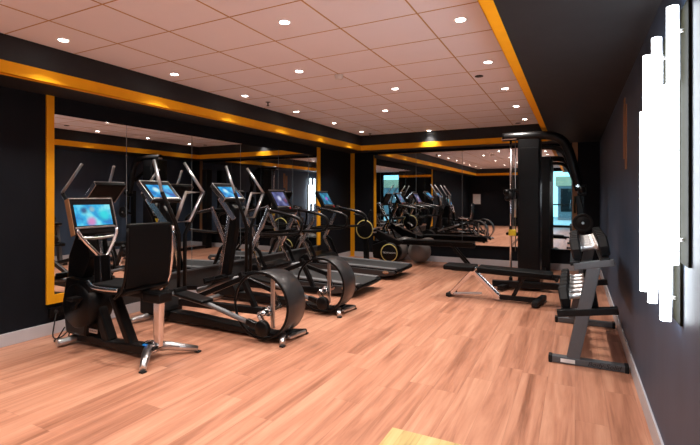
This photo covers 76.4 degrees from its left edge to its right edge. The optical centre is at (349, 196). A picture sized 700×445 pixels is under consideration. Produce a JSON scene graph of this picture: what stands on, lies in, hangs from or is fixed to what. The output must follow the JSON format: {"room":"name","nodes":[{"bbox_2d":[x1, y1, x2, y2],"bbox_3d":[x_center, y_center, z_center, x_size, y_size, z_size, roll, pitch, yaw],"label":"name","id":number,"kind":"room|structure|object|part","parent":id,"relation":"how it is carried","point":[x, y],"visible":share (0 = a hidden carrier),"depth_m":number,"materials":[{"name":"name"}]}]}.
{"room":"gym","nodes":[
{"label":"gym","id":0,"kind":"room"},
{"bbox_2d":[0,86,349,334],"bbox_3d":[-2.909,-0.027,4.552,0.100,2.754,12.900,0,0,27],"label":"wall","id":1,"kind":"structure","parent":0,"point":[23,305],"depth_m":4.26,"materials":[{"name":"black paint"}]},
{"bbox_2d":[46,95,63,304],"bbox_3d":[-2.882,0.028,4.472,0.020,2.044,0.320,0,0,27],"label":"trim","id":2,"kind":"structure","parent":1,"relation":"attached to","point":[51,298],"depth_m":4.35,"materials":[{"name":"yellow paint"}]},
{"bbox_2d":[48,305,69,341],"bbox_3d":[-2.750,1.218,4.350,0.366,0.256,0.398,0,0,27],"label":"power cord","id":3,"kind":"object","parent":1,"relation":"attached to","point":[55,311],"visible":0.41,"depth_m":4.35,"materials":[{"name":"black plastic"}]},
{"bbox_3d":[-2.768,1.245,4.297,0.103,0.201,0.390,0,0,-22],"label":"cord","id":4,"kind":"part","parent":3,"relation":"part of","materials":[{"name":"rubber"}]},
{"bbox_3d":[-2.791,1.246,4.258,0.346,0.199,0.090,0,0,37],"label":"cord","id":5,"kind":"part","parent":3,"relation":"part of","materials":[{"name":"rubber"}]},
{"bbox_2d":[54,114,126,294],"bbox_3d":[-2.747,0.072,4.755,0.006,1.785,0.800,0,0,27],"label":"mirror panel","id":6,"kind":"object","parent":1,"relation":"attached to","point":[90,156],"visible":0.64,"depth_m":4.71,"materials":[{"name":"clear glass"}]},
{"bbox_2d":[127,126,191,271],"bbox_3d":[-2.346,0.072,5.548,0.006,1.785,0.977,0,0,27],"label":"mirror panel","id":7,"kind":"object","parent":1,"relation":"attached to","point":[169,150],"visible":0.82,"depth_m":5.51,"materials":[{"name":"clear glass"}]},
{"bbox_2d":[0,251,349,347],"bbox_3d":[-2.858,1.292,4.526,0.015,0.116,12.700,0,0,27],"label":"baseboard","id":8,"kind":"structure","parent":1,"relation":"attached to","point":[27,334],"depth_m":4.27,"materials":[{"name":"wood"}]},
{"bbox_2d":[192,136,240,268],"bbox_3d":[-1.906,0.072,6.418,0.006,1.785,0.973,0,0,27],"label":"mirror panel","id":9,"kind":"object","parent":1,"relation":"attached to","point":[210,157],"visible":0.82,"depth_m":6.29,"materials":[{"name":"clear glass"}]},
{"bbox_2d":[123,247,316,304],"bbox_3d":[-1.736,1.109,6.750,0.010,0.249,4.780,0,0,27],"label":"trim","id":10,"kind":"structure","parent":1,"relation":"attached to","point":[195,277],"depth_m":6.21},
{"bbox_2d":[171,245,317,274],"bbox_3d":[-1.725,0.975,6.744,0.035,0.020,4.780,0,0,27],"label":"trim","id":11,"kind":"structure","parent":1,"relation":"attached to","point":[316,245],"depth_m":6.76,"materials":[{"name":"grey paint"}]},
{"bbox_2d":[241,144,277,259],"bbox_3d":[-1.465,0.072,7.289,0.006,1.785,0.980,0,0,27],"label":"mirror panel","id":12,"kind":"object","parent":1,"relation":"attached to","point":[262,162],"visible":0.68,"depth_m":7.26,"materials":[{"name":"clear glass"}]},
{"bbox_2d":[278,150,308,252],"bbox_3d":[-1.024,0.072,8.162,0.006,1.785,0.975,0,0,27],"label":"mirror panel","id":13,"kind":"object","parent":1,"relation":"attached to","point":[293,167],"visible":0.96,"depth_m":8.17,"materials":[{"name":"clear glass"}]},
{"bbox_2d":[309,155,316,246],"bbox_3d":[-0.732,0.072,8.740,0.006,1.785,0.321,0,0,27],"label":"mirror panel","id":14,"kind":"object","parent":1,"relation":"attached to","point":[312,159],"visible":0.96,"depth_m":8.73,"materials":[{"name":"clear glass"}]},
{"bbox_2d":[317,147,320,244],"bbox_3d":[-0.628,-0.015,8.929,0.020,1.959,0.110,0,0,27],"label":"trim","id":15,"kind":"structure","parent":1,"relation":"attached to","point":[318,148],"depth_m":8.90,"materials":[{"name":"yellow paint"}]},
{"bbox_2d":[0,33,370,153],"bbox_3d":[-2.628,-1.199,4.410,0.530,0.410,12.700,0,0,27],"label":"soffit","id":16,"kind":"structure","parent":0,"point":[13,49],"depth_m":4.78,"materials":[{"name":"black paint"}]},
{"bbox_2d":[0,59,360,150],"bbox_3d":[-2.403,-1.042,4.336,0.070,0.104,11.570,0,0,27],"label":"trim","id":17,"kind":"structure","parent":16,"relation":"attached to","point":[8,68],"depth_m":4.68,"materials":[{"name":"yellow paint"}]},
{"bbox_2d":[0,0,537,135],"bbox_3d":[-0.364,-1.354,3.265,4.584,0.100,12.900,0,0,27],"label":"ceiling","id":18,"kind":"structure","parent":0,"point":[101,21],"depth_m":4.02,"materials":[{"name":"tile"}]},
{"bbox_2d":[57,38,69,41],"bbox_3d":[-2.379,-1.300,3.694,0.088,0.006,0.088,0,0,27],"label":"recessed light","id":19,"kind":"object","parent":18,"relation":"in","point":[58,39],"visible":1,"depth_m":3.70,"materials":[{"name":"white plastic"}]},
{"bbox_2d":[0,0,530,135],"bbox_3d":[-0.889,-1.308,3.234,3.635,0.013,12.170,0,0,27],"label":"grid","id":20,"kind":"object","parent":18,"relation":"attached to","point":[92,0],"depth_m":4.09,"materials":[{"name":"gold metal"}]},
{"bbox_2d":[279,20,289,24],"bbox_3d":[-0.487,-1.300,3.313,0.088,0.006,0.088,0,0,27],"label":"recessed light","id":21,"kind":"object","parent":18,"relation":"in","point":[283,22],"visible":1,"depth_m":3.31,"materials":[{"name":"white plastic"}]},
{"bbox_2d":[334,74,343,79],"bbox_3d":[-0.117,-1.280,4.757,0.100,0.047,0.100,0,0,27],"label":"smoke detector","id":22,"kind":"object","parent":18,"relation":"attached to","point":[337,76],"visible":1,"depth_m":4.73,"materials":[{"name":"white plastic"}]},
{"bbox_2d":[454,17,466,21],"bbox_3d":[0.812,-1.300,3.267,0.088,0.006,0.088,0,0,27],"label":"recessed light","id":23,"kind":"object","parent":18,"relation":"in","point":[460,19],"visible":1,"depth_m":3.26,"materials":[{"name":"white plastic"}]},
{"bbox_2d":[0,256,653,444],"bbox_3d":[-0.636,1.400,3.403,5.194,0.100,12.900,0,0,27],"label":"floor","id":24,"kind":"structure","parent":0,"point":[469,369],"depth_m":3.26,"materials":[{"name":"laminate"}]},
{"bbox_2d":[55,198,200,373],"bbox_3d":[-2.025,0.680,3.914,1.330,1.338,0.603,0,0,27],"label":"bike","id":25,"kind":"object","parent":24,"relation":"on","point":[89,300],"visible":1,"depth_m":3.90,"materials":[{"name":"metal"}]},
{"bbox_3d":[-2.463,0.182,3.912,0.153,0.335,0.008,0,0,27],"label":"rail","id":26,"kind":"part","parent":25,"relation":"part of","materials":[{"name":"brown metal"}]},
{"bbox_3d":[-2.237,1.167,3.876,0.110,0.035,0.008,0,0,27],"label":"name plate","id":27,"kind":"part","parent":25,"relation":"part of","materials":[{"name":"metal"}]},
{"bbox_3d":[-2.264,0.426,4.042,0.122,0.289,0.412,0,0,27],"label":"fork handle","id":28,"kind":"part","parent":25,"relation":"part of","materials":[{"name":"silver metal"}]},
{"bbox_3d":[-2.232,0.685,4.008,0.099,0.330,0.100,0,0,27],"label":"console post","id":29,"kind":"part","parent":25,"relation":"part of","materials":[{"name":"black plastic"}]},
{"bbox_3d":[-2.019,0.726,3.611,0.352,0.081,0.057,0,0,22],"label":"seat handle","id":30,"kind":"part","parent":25,"relation":"part of","materials":[{"name":"silver metal"}]},
{"bbox_3d":[-2.278,0.182,4.278,0.153,0.335,0.008,0,0,27],"label":"rail","id":31,"kind":"part","parent":25,"relation":"part of","materials":[{"name":"metal"}]},
{"bbox_3d":[-2.035,1.052,3.909,1.160,0.535,0.110,0,0,27],"label":"frame","id":32,"kind":"part","parent":25,"relation":"part of","materials":[{"name":"metal"}]},
{"bbox_3d":[-1.818,0.539,3.536,0.176,0.578,0.019,0,0,27],"label":"backrest frame","id":33,"kind":"part","parent":25,"relation":"part of","materials":[{"name":"black metal"}]},
{"bbox_3d":[-1.884,0.760,3.833,0.445,0.089,0.440,0,0,27],"label":"seat","id":34,"kind":"part","parent":25,"relation":"part of","materials":[{"name":"leather"}]},
{"bbox_3d":[-1.687,0.475,3.716,0.072,0.521,0.420,0,0,27],"label":"backrest","id":35,"kind":"part","parent":25,"relation":"part of","materials":[{"name":"leather"}]},
{"bbox_3d":[-1.595,1.050,3.717,0.089,0.400,0.055,0,0,27],"label":"post","id":36,"kind":"part","parent":25,"relation":"part of","materials":[{"name":"silver metal"}]},
{"bbox_3d":[-1.618,0.540,3.930,0.183,0.582,0.032,0,0,27],"label":"backrest frame","id":37,"kind":"part","parent":25,"relation":"part of","materials":[{"name":"silver metal"}]},
{"bbox_2d":[130,159,308,347],"bbox_3d":[-1.381,0.475,4.586,2.004,1.750,0.638,0,0,27],"label":"elliptical trainer","id":38,"kind":"object","parent":24,"relation":"on","point":[163,193],"visible":0.96,"depth_m":4.50,"materials":[{"name":"metal"}]},
{"bbox_3d":[-2.202,-0.055,4.774,0.259,0.251,0.008,0,0,27],"label":"rail","id":39,"kind":"part","parent":38,"relation":"part of","materials":[{"name":"silver metal"}]},
{"bbox_3d":[-2.146,0.542,4.833,0.305,1.084,0.159,0,0,27],"label":"neck plate","id":40,"kind":"part","parent":38,"relation":"part of","materials":[{"name":"silver metal"}]},
{"bbox_3d":[-1.995,-0.220,4.621,0.033,0.359,0.275,0,0,-41],"label":"arm","id":41,"kind":"part","parent":38,"relation":"part of","materials":[{"name":"metal"}]},
{"bbox_3d":[-1.873,0.486,4.633,0.065,1.092,0.262,0,0,27],"label":"arm","id":42,"kind":"part","parent":38,"relation":"part of","materials":[{"name":"black plastic"}]},
{"bbox_3d":[-1.728,0.486,4.919,0.065,1.093,0.302,0,0,27],"label":"arm","id":43,"kind":"part","parent":38,"relation":"part of","materials":[{"name":"black plastic"}]},
{"bbox_3d":[-1.774,-0.220,5.056,0.266,0.359,0.033,0,0,12],"label":"arm","id":44,"kind":"part","parent":38,"relation":"part of","materials":[{"name":"metal"}]},
{"bbox_3d":[-0.549,1.315,4.278,0.159,0.030,0.276,0,0,27],"label":"plate","id":45,"kind":"part","parent":38,"relation":"part of","materials":[{"name":"metal"}]},
{"bbox_2d":[208,166,356,317],"bbox_3d":[-0.890,0.475,5.559,2.004,1.750,0.638,0,0,27],"label":"elliptical trainer","id":46,"kind":"object","parent":24,"relation":"on","point":[226,192],"visible":0.91,"depth_m":5.63,"materials":[{"name":"metal"}]},
{"bbox_3d":[-1.710,-0.055,5.747,0.259,0.251,0.008,0,0,27],"label":"rail","id":47,"kind":"part","parent":46,"relation":"part of","materials":[{"name":"silver metal"}]},
{"bbox_3d":[-1.654,0.542,5.806,0.305,1.084,0.159,0,0,27],"label":"neck plate","id":48,"kind":"part","parent":46,"relation":"part of","materials":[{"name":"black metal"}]},
{"bbox_3d":[-1.503,-0.220,5.593,0.033,0.359,0.275,0,0,-41],"label":"arm","id":49,"kind":"part","parent":46,"relation":"part of","materials":[{"name":"metal"}]},
{"bbox_3d":[-1.381,0.486,5.606,0.065,1.092,0.262,0,0,27],"label":"arm","id":50,"kind":"part","parent":46,"relation":"part of","materials":[{"name":"black plastic"}]},
{"bbox_3d":[-1.283,-0.220,6.029,0.266,0.359,0.033,0,0,12],"label":"arm","id":51,"kind":"part","parent":46,"relation":"part of","materials":[{"name":"metal"}]},
{"bbox_3d":[-1.236,0.486,5.892,0.065,1.093,0.302,0,0,27],"label":"arm","id":52,"kind":"part","parent":46,"relation":"part of","materials":[{"name":"black plastic"}]},
{"bbox_3d":[-0.058,1.315,5.250,0.159,0.030,0.276,0,0,27],"label":"plate","id":53,"kind":"part","parent":46,"relation":"part of","materials":[{"name":"metal"}]},
{"bbox_2d":[248,190,380,293],"bbox_3d":[-0.558,0.600,6.665,1.903,1.421,0.851,0,0,27],"label":"treadmill","id":54,"kind":"object","parent":24,"relation":"on","point":[279,200],"visible":0.52,"depth_m":6.66,"materials":[{"name":"black plastic"}]},
{"bbox_2d":[248,259,290,271],"bbox_3d":[-1.204,1.156,6.996,0.451,0.267,0.740,0,0,27],"label":"hood","id":55,"kind":"object","parent":54,"relation":"attached to","point":[258,266],"depth_m":6.75,"materials":[{"name":"black plastic"}]},
{"bbox_3d":[-1.188,0.053,6.764,0.223,0.320,0.008,0,0,27],"label":"rail","id":56,"kind":"part","parent":54,"relation":"part of","materials":[{"name":"black plastic"}]},
{"bbox_3d":[-1.006,0.380,6.476,0.761,0.402,0.042,0,0,27],"label":"handrail","id":57,"kind":"part","parent":54,"relation":"part of","materials":[{"name":"metal"}]},
{"bbox_3d":[-0.668,0.380,7.145,0.761,0.402,0.042,0,0,27],"label":"handrail","id":58,"kind":"part","parent":54,"relation":"part of","materials":[{"name":"metal"}]},
{"bbox_3d":[-0.525,1.155,6.288,1.428,0.060,0.110,0,0,27],"label":"rail","id":59,"kind":"part","parent":54,"relation":"part of","materials":[{"name":"grey metal"}]},
{"bbox_3d":[-0.232,1.155,6.869,1.428,0.060,0.110,0,0,27],"label":"rail","id":60,"kind":"part","parent":54,"relation":"part of","materials":[{"name":"grey metal"}]},
{"bbox_2d":[299,191,411,276],"bbox_3d":[0.083,0.600,7.932,1.903,1.421,0.851,0,0,27],"label":"treadmill","id":61,"kind":"object","parent":24,"relation":"on","point":[380,268],"visible":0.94,"depth_m":7.89,"materials":[{"name":"black plastic"}]},
{"bbox_2d":[299,250,337,260],"bbox_3d":[-0.563,1.156,8.263,0.451,0.267,0.740,0,0,27],"label":"hood","id":62,"kind":"object","parent":61,"relation":"attached to","point":[308,255],"depth_m":8.07,"materials":[{"name":"black plastic"}]},
{"bbox_3d":[-0.547,0.053,8.031,0.223,0.320,0.008,0,0,27],"label":"rail","id":63,"kind":"part","parent":61,"relation":"part of","materials":[{"name":"black plastic"}]},
{"bbox_3d":[-0.365,0.380,7.743,0.761,0.402,0.042,0,0,27],"label":"handrail","id":64,"kind":"part","parent":61,"relation":"part of","materials":[{"name":"metal"}]},
{"bbox_3d":[-0.027,0.380,8.412,0.761,0.402,0.042,0,0,27],"label":"handrail","id":65,"kind":"part","parent":61,"relation":"part of","materials":[{"name":"metal"}]},
{"bbox_3d":[0.116,1.155,7.556,1.428,0.060,0.110,0,0,27],"label":"rail","id":66,"kind":"part","parent":61,"relation":"part of","materials":[{"name":"grey metal"}]},
{"bbox_3d":[0.409,1.155,8.136,1.428,0.060,0.110,0,0,27],"label":"rail","id":67,"kind":"part","parent":61,"relation":"part of","materials":[{"name":"grey metal"}]},
{"bbox_2d":[354,213,375,258],"bbox_3d":[0.343,0.830,8.634,0.660,1.030,0.440,0,0,27],"label":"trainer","id":68,"kind":"object","parent":24,"relation":"on","point":[365,231],"visible":0.65,"depth_m":8.59,"materials":[{"name":"plastic"}]},
{"bbox_3d":[0.347,0.867,8.632,0.650,0.936,0.100,0,0,27],"label":"frame","id":69,"kind":"part","parent":68,"relation":"part of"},
{"bbox_2d":[398,239,407,260],"bbox_3d":[0.990,1.115,9.405,0.470,0.470,0.470,0,0,27],"label":"ball","id":70,"kind":"object","parent":24,"relation":"on","point":[404,248],"visible":0.22,"depth_m":9.24,"materials":[{"name":"grey plastic"}]},
{"bbox_2d":[408,245,430,262],"bbox_3d":[1.427,1.115,9.139,0.470,0.470,0.470,0,0,27],"label":"ball","id":71,"kind":"object","parent":24,"relation":"on","point":[417,253],"visible":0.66,"depth_m":8.96,"materials":[{"name":"grey plastic"}]},
{"bbox_2d":[379,428,460,444],"bbox_3d":[0.129,1.347,1.829,0.480,0.006,1.480,0,0,27],"label":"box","id":72,"kind":"object","parent":24,"relation":"on","point":[395,436],"visible":1,"depth_m":2.47,"materials":[{"name":"yellow wood"}]},
{"bbox_2d":[368,210,475,262],"bbox_3d":[1.353,0.803,8.785,2.194,1.084,0.520,0,0,27],"label":"rowing machine","id":73,"kind":"object","parent":24,"relation":"on","point":[388,248],"visible":0.8,"depth_m":8.91,"materials":[{"name":"black plastic"}]},
{"bbox_3d":[0.735,0.802,9.097,0.808,0.374,0.140,0,0,27],"label":"arm","id":74,"kind":"part","parent":73,"relation":"part of","materials":[{"name":"black plastic"}]},
{"bbox_3d":[1.604,0.905,8.658,1.630,0.090,0.110,0,0,27],"label":"rail","id":75,"kind":"part","parent":73,"relation":"part of","materials":[{"name":"black plastic"}]},
{"bbox_3d":[1.707,0.858,8.606,1.360,0.035,0.300,0,0,27],"label":"seat rail","id":76,"kind":"part","parent":73,"relation":"part of","materials":[{"name":"black plastic"}]},
{"bbox_3d":[2.086,1.130,8.336,0.352,0.388,0.035,0,0,27],"label":"leg","id":77,"kind":"part","parent":73,"relation":"part of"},
{"bbox_3d":[2.149,1.130,8.461,0.352,0.388,0.035,0,0,27],"label":"leg","id":78,"kind":"part","parent":73,"relation":"part of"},
{"bbox_2d":[443,262,560,307],"bbox_3d":[1.969,1.126,5.784,1.466,0.432,0.505,0,0,27],"label":"weight bench","id":79,"kind":"object","parent":24,"relation":"on","point":[474,269],"visible":0.96,"depth_m":5.73,"materials":[{"name":"black leather"}]},
{"bbox_3d":[1.498,0.943,6.022,0.410,0.065,0.300,0,0,27],"label":"seat","id":80,"kind":"part","parent":79,"relation":"part of","materials":[{"name":"leather"}]},
{"bbox_3d":[1.516,1.117,5.957,0.364,0.404,0.030,0,0,23],"label":"leg","id":81,"kind":"part","parent":79,"relation":"part of","materials":[{"name":"silver metal"}]},
{"bbox_3d":[1.761,1.125,5.844,0.401,0.383,0.030,0,0,30],"label":"cross leg","id":82,"kind":"part","parent":79,"relation":"part of","materials":[{"name":"silver metal"}]},
{"bbox_3d":[1.798,1.125,5.915,0.401,0.383,0.030,0,0,24],"label":"cross leg","id":83,"kind":"part","parent":79,"relation":"part of","materials":[{"name":"silver metal"}]},
{"bbox_3d":[1.972,1.001,5.783,1.300,0.062,0.050,0,0,27],"label":"pad frame","id":84,"kind":"part","parent":79,"relation":"part of","materials":[{"name":"metal"}]},
{"bbox_3d":[2.111,0.958,5.712,0.901,0.094,0.280,0,0,27],"label":"backrest","id":85,"kind":"part","parent":79,"relation":"part of","materials":[{"name":"leather"}]},
{"bbox_3d":[2.552,1.000,5.490,0.142,0.079,0.142,0,0,-18],"label":"post","id":86,"kind":"part","parent":79,"relation":"part of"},
{"bbox_2d":[492,131,592,290],"bbox_3d":[3.113,0.202,7.127,1.315,2.297,2.310,0,0,27],"label":"cable machine","id":87,"kind":"object","parent":24,"relation":"on","point":[533,190],"visible":0.94,"depth_m":6.42,"materials":[{"name":"black metal"}]},
{"bbox_3d":[2.373,0.200,6.566,0.032,2.100,0.031,0,0,27],"label":"guide rod","id":88,"kind":"part","parent":87,"relation":"part of","materials":[{"name":"silver metal"}]},
{"bbox_3d":[3.158,0.150,6.102,0.127,0.353,0.060,0,0,27],"label":"swing arm","id":89,"kind":"part","parent":87,"relation":"part of"},
{"bbox_3d":[3.255,0.570,6.249,0.080,1.440,0.090,0,0,27],"label":"arm post","id":90,"kind":"part","parent":87,"relation":"part of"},
{"bbox_2d":[548,249,628,373],"bbox_3d":[2.185,0.913,4.128,0.565,0.874,1.380,0,0,27],"label":"dumbbell rack","id":91,"kind":"object","parent":24,"relation":"on","point":[579,313],"visible":0.87,"depth_m":3.54,"materials":[{"name":"metal"}]},
{"bbox_2d":[559,281,581,300],"bbox_3d":[1.982,0.820,3.877,0.297,0.208,0.194,0,0,27],"label":"dumbbell","id":92,"kind":"object","parent":91,"relation":"on","point":[577,290],"visible":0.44,"depth_m":3.88,"materials":[{"name":"metal"}]},
{"bbox_3d":[1.982,0.820,3.877,0.132,0.059,0.060,-11,-5,26],"label":"handle","id":93,"kind":"part","parent":92,"relation":"part of","materials":[{"name":"metal"}]},
{"bbox_2d":[559,278,582,288],"bbox_3d":[2.072,0.820,4.054,0.297,0.208,0.194,0,0,27],"label":"dumbbell","id":94,"kind":"object","parent":91,"relation":"on","point":[561,279],"visible":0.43,"depth_m":4.05,"materials":[{"name":"metal"}]},
{"bbox_3d":[2.072,0.820,4.054,0.132,0.059,0.060,-11,-5,26],"label":"handle","id":95,"kind":"part","parent":94,"relation":"part of","materials":[{"name":"metal"}]},
{"bbox_2d":[560,273,584,284],"bbox_3d":[2.162,0.820,4.232,0.297,0.208,0.194,0,0,27],"label":"dumbbell","id":96,"kind":"object","parent":91,"relation":"on","point":[565,275],"visible":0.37,"depth_m":4.23,"materials":[{"name":"metal"}]},
{"bbox_3d":[2.162,0.820,4.232,0.132,0.059,0.060,-11,-5,26],"label":"handle","id":97,"kind":"part","parent":96,"relation":"part of","materials":[{"name":"metal"}]},
{"bbox_2d":[561,270,585,280],"bbox_3d":[2.252,0.820,4.409,0.297,0.208,0.194,0,0,27],"label":"dumbbell","id":98,"kind":"object","parent":91,"relation":"on","point":[584,271],"visible":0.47,"depth_m":4.40,"materials":[{"name":"metal"}]},
{"bbox_3d":[2.252,0.820,4.409,0.132,0.059,0.060,-11,-5,26],"label":"handle","id":99,"kind":"part","parent":98,"relation":"part of","materials":[{"name":"metal"}]},
{"bbox_2d":[561,268,585,277],"bbox_3d":[2.342,0.820,4.587,0.297,0.208,0.194,0,0,27],"label":"dumbbell","id":100,"kind":"object","parent":91,"relation":"on","point":[567,269],"visible":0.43,"depth_m":4.58,"materials":[{"name":"metal"}]},
{"bbox_3d":[2.342,0.820,4.587,0.132,0.059,0.060,-11,-5,26],"label":"handle","id":101,"kind":"part","parent":100,"relation":"part of","materials":[{"name":"metal"}]},
{"bbox_3d":[2.107,0.533,4.168,0.073,0.040,1.360,0,0,27],"label":"shelf rail","id":102,"kind":"part","parent":91,"relation":"part of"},
{"bbox_2d":[558,285,597,307],"bbox_3d":[1.893,0.820,3.699,0.297,0.208,0.194,0,0,27],"label":"dumbbell","id":103,"kind":"object","parent":91,"relation":"on","point":[565,296],"visible":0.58,"depth_m":3.68,"materials":[{"name":"metal"}]},
{"bbox_3d":[1.893,0.820,3.699,0.132,0.059,0.060,-11,-5,26],"label":"handle","id":104,"kind":"part","parent":103,"relation":"part of","materials":[{"name":"metal"}]},
{"bbox_2d":[570,228,599,238],"bbox_3d":[2.328,0.410,4.371,0.298,0.210,0.194,0,0,27],"label":"dumbbell","id":105,"kind":"object","parent":91,"relation":"on","point":[596,228],"visible":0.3,"depth_m":4.36,"materials":[{"name":"metal"}]},
{"bbox_2d":[570,227,600,236],"bbox_3d":[2.417,0.410,4.548,0.298,0.210,0.194,0,0,27],"label":"dumbbell","id":106,"kind":"object","parent":91,"relation":"on","point":[594,227],"visible":0.27,"depth_m":4.54,"materials":[{"name":"metal"}]},
{"bbox_2d":[570,229,601,240],"bbox_3d":[2.238,0.410,4.193,0.298,0.210,0.194,0,0,27],"label":"dumbbell","id":107,"kind":"object","parent":91,"relation":"on","point":[600,229],"visible":0.27,"depth_m":4.18,"materials":[{"name":"metal"}]},
{"bbox_2d":[569,232,604,252],"bbox_3d":[2.058,0.410,3.838,0.298,0.210,0.194,0,0,27],"label":"dumbbell","id":108,"kind":"object","parent":91,"relation":"on","point":[596,234],"visible":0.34,"depth_m":3.83,"materials":[{"name":"metal"}]},
{"bbox_3d":[2.058,0.410,3.838,0.132,0.059,0.060,-12,-5,26],"label":"handle","id":109,"kind":"part","parent":108,"relation":"part of","materials":[{"name":"metal"}]},
{"bbox_2d":[570,231,603,251],"bbox_3d":[2.148,0.410,4.016,0.298,0.210,0.194,0,0,27],"label":"dumbbell","id":110,"kind":"object","parent":91,"relation":"on","point":[594,239],"visible":0.29,"depth_m":4.00,"materials":[{"name":"metal"}]},
{"bbox_3d":[2.148,0.410,4.016,0.132,0.059,0.060,-12,-5,26],"label":"handle","id":111,"kind":"part","parent":110,"relation":"part of","materials":[{"name":"metal"}]},
{"bbox_2d":[569,234,609,259],"bbox_3d":[1.968,0.410,3.661,0.298,0.210,0.194,0,0,27],"label":"dumbbell","id":112,"kind":"object","parent":91,"relation":"on","point":[602,244],"visible":1,"depth_m":3.62,"materials":[{"name":"rubber"}]},
{"bbox_3d":[1.968,0.410,3.661,0.132,0.059,0.060,-12,-5,26],"label":"handle","id":113,"kind":"part","parent":112,"relation":"part of","materials":[{"name":"metal"}]},
{"bbox_3d":[2.295,0.496,4.073,0.073,0.040,1.360,0,0,27],"label":"shelf rail","id":114,"kind":"part","parent":91,"relation":"part of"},
{"bbox_2d":[361,124,548,152],"bbox_3d":[1.976,-1.174,8.901,3.635,0.360,0.530,0,0,27],"label":"soffit","id":115,"kind":"structure","parent":0,"point":[486,132],"depth_m":8.71,"materials":[{"name":"black paint"}]},
{"bbox_2d":[361,138,546,150],"bbox_3d":[1.871,-1.042,8.692,3.635,0.104,0.070,0,0,27],"label":"trim","id":116,"kind":"structure","parent":115,"relation":"attached to","point":[486,140],"depth_m":8.74,"materials":[{"name":"yellow paint"}]},
{"bbox_2d":[355,141,599,263],"bbox_3d":[2.252,-0.027,9.114,4.994,2.754,0.100,0,0,27],"label":"wall","id":117,"kind":"structure","parent":0,"point":[588,152],"depth_m":8.85,"materials":[{"name":"black paint"}]},
{"bbox_2d":[350,153,354,255],"bbox_3d":[0.059,0.178,10.156,0.100,2.344,0.020,0,0,27],"label":"trim","id":118,"kind":"structure","parent":117,"relation":"attached to","point":[352,155],"depth_m":10.15,"materials":[{"name":"yellow paint"}]},
{"bbox_2d":[374,153,415,240],"bbox_3d":[0.978,0.013,9.699,0.975,1.905,0.006,0,0,27],"label":"mirror panel","id":119,"kind":"object","parent":117,"relation":"attached to","point":[394,174],"visible":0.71,"depth_m":9.69,"materials":[{"name":"clear glass"}]},
{"bbox_2d":[416,151,461,240],"bbox_3d":[1.848,0.013,9.259,0.975,1.905,0.006,0,0,27],"label":"mirror panel","id":120,"kind":"object","parent":117,"relation":"attached to","point":[438,174],"visible":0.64,"depth_m":9.26,"materials":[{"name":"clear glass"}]},
{"bbox_2d":[354,251,578,270],"bbox_3d":[2.280,1.292,9.036,4.874,0.116,0.015,0,0,27],"label":"baseboard","id":121,"kind":"structure","parent":117,"relation":"attached to","point":[553,266],"depth_m":8.87,"materials":[{"name":"wood"}]},
{"bbox_2d":[374,240,570,250],"bbox_3d":[2.294,0.975,9.020,3.955,0.020,0.030,0,0,27],"label":"trim","id":122,"kind":"structure","parent":117,"relation":"attached to","point":[374,240],"depth_m":8.67,"materials":[{"name":"black plastic"}]},
{"bbox_2d":[462,148,512,246],"bbox_3d":[2.718,0.013,8.819,0.975,1.905,0.006,0,0,27],"label":"mirror panel","id":123,"kind":"object","parent":117,"relation":"attached to","point":[485,173],"visible":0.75,"depth_m":8.82,"materials":[{"name":"clear glass"}]},
{"bbox_2d":[513,146,571,249],"bbox_3d":[3.609,0.013,8.369,1.021,1.905,0.006,0,0,27],"label":"mirror panel","id":124,"kind":"object","parent":117,"relation":"attached to","point":[560,176],"visible":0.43,"depth_m":8.24,"materials":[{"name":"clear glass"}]},
{"bbox_2d":[572,142,577,229],"bbox_3d":[4.102,-0.015,8.112,0.090,1.959,0.020,0,0,27],"label":"trim","id":125,"kind":"structure","parent":117,"relation":"attached to","point":[574,144],"depth_m":8.12,"materials":[{"name":"brown metal"}]},
{"bbox_2d":[493,0,661,143],"bbox_3d":[1.674,-1.174,3.356,0.829,0.360,10.700,0,0,27],"label":"soffit","id":126,"kind":"structure","parent":0,"point":[576,58],"depth_m":3.02,"materials":[{"name":"black paint"}]},
{"bbox_2d":[477,0,550,140],"bbox_3d":[1.212,-1.042,3.292,0.070,0.104,10.170,0,0,27],"label":"trim","id":127,"kind":"structure","parent":126,"relation":"attached to","point":[488,7],"depth_m":2.99,"materials":[{"name":"yellow paint"}]},
{"bbox_2d":[600,0,699,444],"bbox_3d":[1.637,-0.027,2.254,0.100,2.754,12.900,0,0,27],"label":"wall","id":128,"kind":"structure","parent":0,"point":[666,355],"depth_m":2.57,"materials":[{"name":"paint"}]},
{"bbox_2d":[623,98,626,168],"bbox_3d":[2.401,-0.555,3.885,0.008,0.630,0.260,0,0,27],"label":"wall ornament","id":129,"kind":"object","parent":128,"relation":"attached to","point":[624,105],"visible":1,"depth_m":3.81,"materials":[{"name":"wood"}]},
{"bbox_2d":[600,271,663,444],"bbox_3d":[1.587,1.286,2.279,0.012,0.127,12.700,0,0,27],"label":"baseboard","id":130,"kind":"structure","parent":128,"relation":"attached to","point":[656,437],"depth_m":3.00,"materials":[{"name":"wood"}]},
{"bbox_2d":[640,0,691,326],"bbox_3d":[1.480,-0.115,2.128,0.066,1.290,0.965,0,0,27],"label":"wall lamp","id":131,"kind":"object","parent":128,"relation":"attached to","point":[666,116],"visible":1,"depth_m":1.82,"materials":[{"name":"white metal"}]},
{"bbox_3d":[1.551,0.025,2.205,0.010,1.010,0.145,0,0,27],"label":"plate","id":132,"kind":"part","parent":131,"relation":"part of","materials":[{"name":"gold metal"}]},
{"bbox_3d":[1.497,-0.245,2.098,0.010,1.030,0.145,0,0,27],"label":"plate","id":133,"kind":"part","parent":131,"relation":"part of","materials":[{"name":"grey metal"}]},
{"bbox_3d":[1.388,0.025,1.884,0.010,1.010,0.145,0,0,27],"label":"plate","id":134,"kind":"part","parent":131,"relation":"part of","materials":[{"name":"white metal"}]},
{"bbox_3d":[1.321,-0.245,1.750,0.010,1.030,0.145,0,0,27],"label":"plate","id":135,"kind":"part","parent":131,"relation":"part of","materials":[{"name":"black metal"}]}
]}

